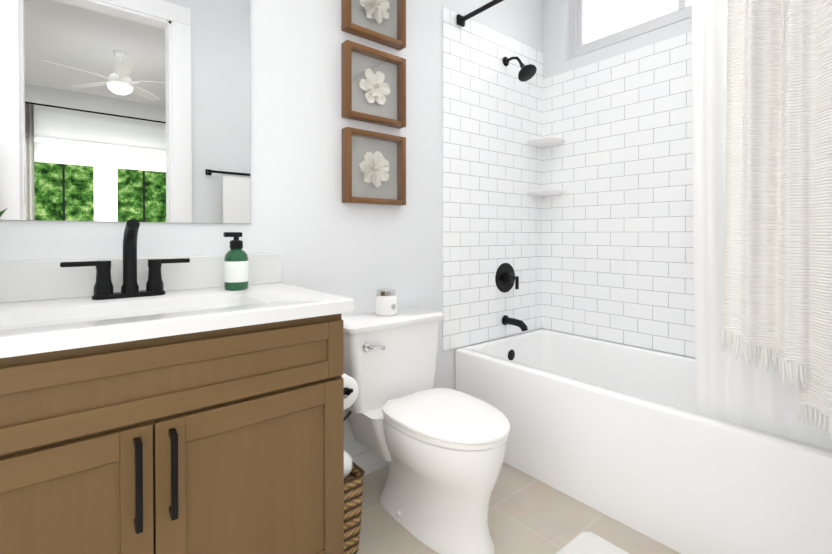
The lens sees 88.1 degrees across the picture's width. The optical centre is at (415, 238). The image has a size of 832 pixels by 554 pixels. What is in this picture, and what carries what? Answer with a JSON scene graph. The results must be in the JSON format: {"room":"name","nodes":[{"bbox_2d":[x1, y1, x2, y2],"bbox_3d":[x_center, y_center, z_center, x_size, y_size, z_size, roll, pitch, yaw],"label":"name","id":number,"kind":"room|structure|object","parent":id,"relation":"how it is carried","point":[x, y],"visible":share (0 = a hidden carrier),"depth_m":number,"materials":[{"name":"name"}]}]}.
{"room":"bathroom","nodes":[
{"label":"bathroom","id":0,"kind":"room"},
{"bbox_2d":[0,0,542,456],"bbox_3d":[-0.323,-0.438,1.979,3.150,3.050,0.120,0,1,-39],"label":"wall","id":1,"kind":"structure","parent":0,"point":[312,229],"depth_m":1.84,"materials":[{"name":"white paint"}]},
{"bbox_2d":[0,0,250,223],"bbox_3d":[-0.958,-0.656,1.371,0.840,1.202,0.007,0,1,-39],"label":"mirror","id":2,"kind":"object","parent":1,"relation":"attached to","point":[121,110],"visible":1,"depth_m":1.39,"materials":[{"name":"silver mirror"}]},
{"bbox_2d":[341,40,405,128],"bbox_3d":[-0.186,-0.698,1.976,0.325,0.325,0.054,0,1,-39],"label":"framed art","id":3,"kind":"object","parent":1,"relation":"attached to","point":[373,86],"visible":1,"depth_m":1.97,"materials":[{"name":"brown wood"}]},
{"bbox_2d":[341,0,405,49],"bbox_3d":[-0.186,-1.078,1.972,0.325,0.325,0.054,0,1,-39],"label":"framed art","id":4,"kind":"object","parent":1,"relation":"attached to","point":[382,22],"visible":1,"depth_m":1.98,"materials":[{"name":"brown wood"}]},
{"bbox_2d":[342,127,405,205],"bbox_3d":[-0.186,-0.323,1.979,0.325,0.325,0.054,0,1,-39],"label":"framed art","id":5,"kind":"object","parent":1,"relation":"attached to","point":[373,167],"visible":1,"depth_m":1.97,"materials":[{"name":"brown wood"}]},
{"bbox_2d":[356,462,680,553],"bbox_3d":[1.097,1.163,-0.670,5.840,0.100,6.040,0,1,-39],"label":"floor","id":6,"kind":"structure","parent":0,"point":[527,514],"depth_m":1.64,"materials":[{"name":"tile"}]},
{"bbox_2d":[0,219,353,553],"bbox_3d":[-0.755,0.519,1.172,1.025,1.152,0.588,0,1,-39],"label":"bathroom vanity","id":7,"kind":"object","parent":6,"relation":"on","point":[173,405],"visible":1,"depth_m":1.06,"materials":[{"name":"brown wood"}]},
{"bbox_2d":[0,254,353,357],"bbox_3d":[-0.760,0.185,1.175,1.025,0.240,0.573,0,1,-39],"label":"countertop","id":8,"kind":"structure","parent":7,"relation":"on","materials":[{"name":"white stone"}]},
{"bbox_2d":[60,219,189,299],"bbox_3d":[-0.862,0.060,1.301,0.332,0.237,0.122,0,1,-39],"label":"faucet","id":9,"kind":"object","parent":8,"relation":"on","point":[103,287],"depth_m":1.31,"materials":[{"name":"black metal"}]},
{"bbox_2d":[223,232,248,290],"bbox_3d":[-0.625,0.077,1.496,0.080,0.199,0.079,0,1,-39],"label":"soap dispenser","id":10,"kind":"object","parent":8,"relation":"on","point":[236,269],"visible":1,"depth_m":1.47,"materials":[{"name":"green plastic"}]},
{"bbox_2d":[342,374,357,409],"bbox_3d":[-0.311,0.532,1.539,0.167,0.134,0.182,0,1,-39],"label":"toilet paper roll","id":11,"kind":"object","parent":7,"relation":"attached to","point":[350,390],"visible":0.33,"depth_m":1.52,"materials":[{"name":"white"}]},
{"bbox_2d":[344,451,364,553],"bbox_3d":[-0.331,0.913,1.591,0.140,0.354,0.348,0,1,-39],"label":"wicker basket","id":12,"kind":"object","parent":6,"relation":"on","point":[353,480],"visible":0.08,"depth_m":1.48,"materials":[{"name":"brown wicker"}]},
{"bbox_2d":[352,450,388,475],"bbox_3d":[-0.172,1.034,2.031,0.991,0.105,0.014,0,1,-39],"label":"baseboard","id":13,"kind":"structure","parent":6,"relation":"on","point":[368,461],"depth_m":1.98,"materials":[{"name":"white paint"}]},
{"bbox_2d":[341,306,509,553],"bbox_3d":[0.027,0.716,1.703,0.547,0.748,0.761,0,1,-39],"label":"toilet","id":14,"kind":"object","parent":6,"relation":"on","point":[442,451],"visible":0.9,"depth_m":1.60,"materials":[{"name":"white ceramic"}]},
{"bbox_2d":[374,288,397,315],"bbox_3d":[-0.133,0.283,1.928,0.108,0.111,0.108,0,1,-39],"label":"candle jar","id":15,"kind":"object","parent":14,"relation":"on","point":[386,302],"visible":1,"depth_m":1.89,"materials":[{"name":"white"}]},
{"bbox_2d":[556,532,629,553],"bbox_3d":[0.655,1.085,1.131,0.555,0.019,0.755,0,1,-39],"label":"bath mat","id":16,"kind":"object","parent":6,"relation":"on","point":[586,543],"visible":1,"depth_m":1.50,"materials":[{"name":"white fabric"}]},
{"bbox_2d":[455,329,831,553],"bbox_3d":[1.047,0.846,1.972,0.814,0.483,1.646,0,1,-39],"label":"bathtub","id":17,"kind":"object","parent":6,"relation":"on","point":[629,436],"visible":0.94,"depth_m":1.62,"materials":[{"name":"white ceramic"}]},
{"bbox_2d":[542,0,692,357],"bbox_3d":[1.446,-0.440,2.210,0.124,3.050,1.770,0,1,-39],"label":"wall","id":18,"kind":"structure","parent":0,"point":[557,61],"depth_m":2.73,"materials":[{"name":"white paint"}]},
{"bbox_2d":[442,6,543,350],"bbox_3d":[0.480,-0.317,2.557,0.870,1.826,0.008,0,1,-39],"label":"tiled wall","id":19,"kind":"structure","parent":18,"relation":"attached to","point":[491,220],"depth_m":2.50,"materials":[{"name":"white tile"}]},
{"bbox_2d":[457,0,503,26],"bbox_3d":[0.756,-1.180,1.714,0.052,0.052,1.633,0,1,-39],"label":"curtain rod","id":20,"kind":"object","parent":19,"relation":"attached to","point":[461,19],"visible":0.96,"depth_m":2.25,"materials":[{"name":"black metal"}]},
{"bbox_2d":[692,0,831,449],"bbox_3d":[1.119,-0.207,1.387,0.113,1.880,0.390,0,1,-39],"label":"curtain liner","id":21,"kind":"object","parent":20,"relation":"hanging from","point":[730,388],"visible":0.33,"depth_m":1.48,"materials":[{"name":"white fabric"}]},
{"bbox_2d":[722,0,831,437],"bbox_3d":[1.098,-0.301,1.230,0.103,1.690,0.364,0,1,-39],"label":"curtain","id":22,"kind":"object","parent":20,"relation":"hanging from","point":[778,257],"visible":1,"depth_m":1.27,"materials":[{"name":"white fabric"}]},
{"bbox_2d":[495,263,518,292],"bbox_3d":[0.559,0.236,2.583,0.180,0.180,0.060,0,1,-39],"label":"shower valve","id":23,"kind":"object","parent":19,"relation":"attached to","point":[506,278],"visible":1,"depth_m":2.58,"materials":[{"name":"black metal"}]},
{"bbox_2d":[502,315,527,330],"bbox_3d":[0.592,0.502,2.546,0.060,0.076,0.163,0,1,-39],"label":"tub spout","id":24,"kind":"object","parent":19,"relation":"attached to","point":[520,324],"visible":1,"depth_m":2.54,"materials":[{"name":"black metal"}]},
{"bbox_2d":[503,56,536,81],"bbox_3d":[0.606,-1.007,2.514,0.112,0.179,0.208,0,1,-39],"label":"shower head","id":25,"kind":"object","parent":19,"relation":"attached to","point":[527,72],"visible":1,"depth_m":2.48},
{"bbox_2d":[542,32,694,357],"bbox_3d":[1.359,-0.222,2.219,0.008,1.645,1.650,0,1,-39],"label":"tiled wall","id":26,"kind":"structure","parent":18,"relation":"attached to","point":[601,248],"depth_m":2.44,"materials":[{"name":"white tile"}]},
{"bbox_2d":[527,189,564,196],"bbox_3d":[0.826,-0.290,2.728,0.168,0.030,0.168,0,1,-39],"label":"corner shelf","id":27,"kind":"object","parent":26,"relation":"attached to","point":[546,193],"visible":1,"depth_m":2.69,"materials":[{"name":"white ceramic"}]},
{"bbox_2d":[527,137,565,148],"bbox_3d":[0.826,-0.610,2.725,0.168,0.030,0.168,0,1,-39],"label":"corner shelf","id":28,"kind":"object","parent":26,"relation":"attached to","point":[547,142],"visible":1,"depth_m":2.70,"materials":[{"name":"white ceramic"}]},
{"bbox_2d":[569,0,691,58],"bbox_3d":[1.410,-1.447,2.275,0.046,0.617,1.290,0,1,-39],"label":"bathroom window","id":29,"kind":"structure","parent":18,"relation":"in","point":[595,24],"depth_m":2.57,"materials":[{"name":"white glass"}]}
]}

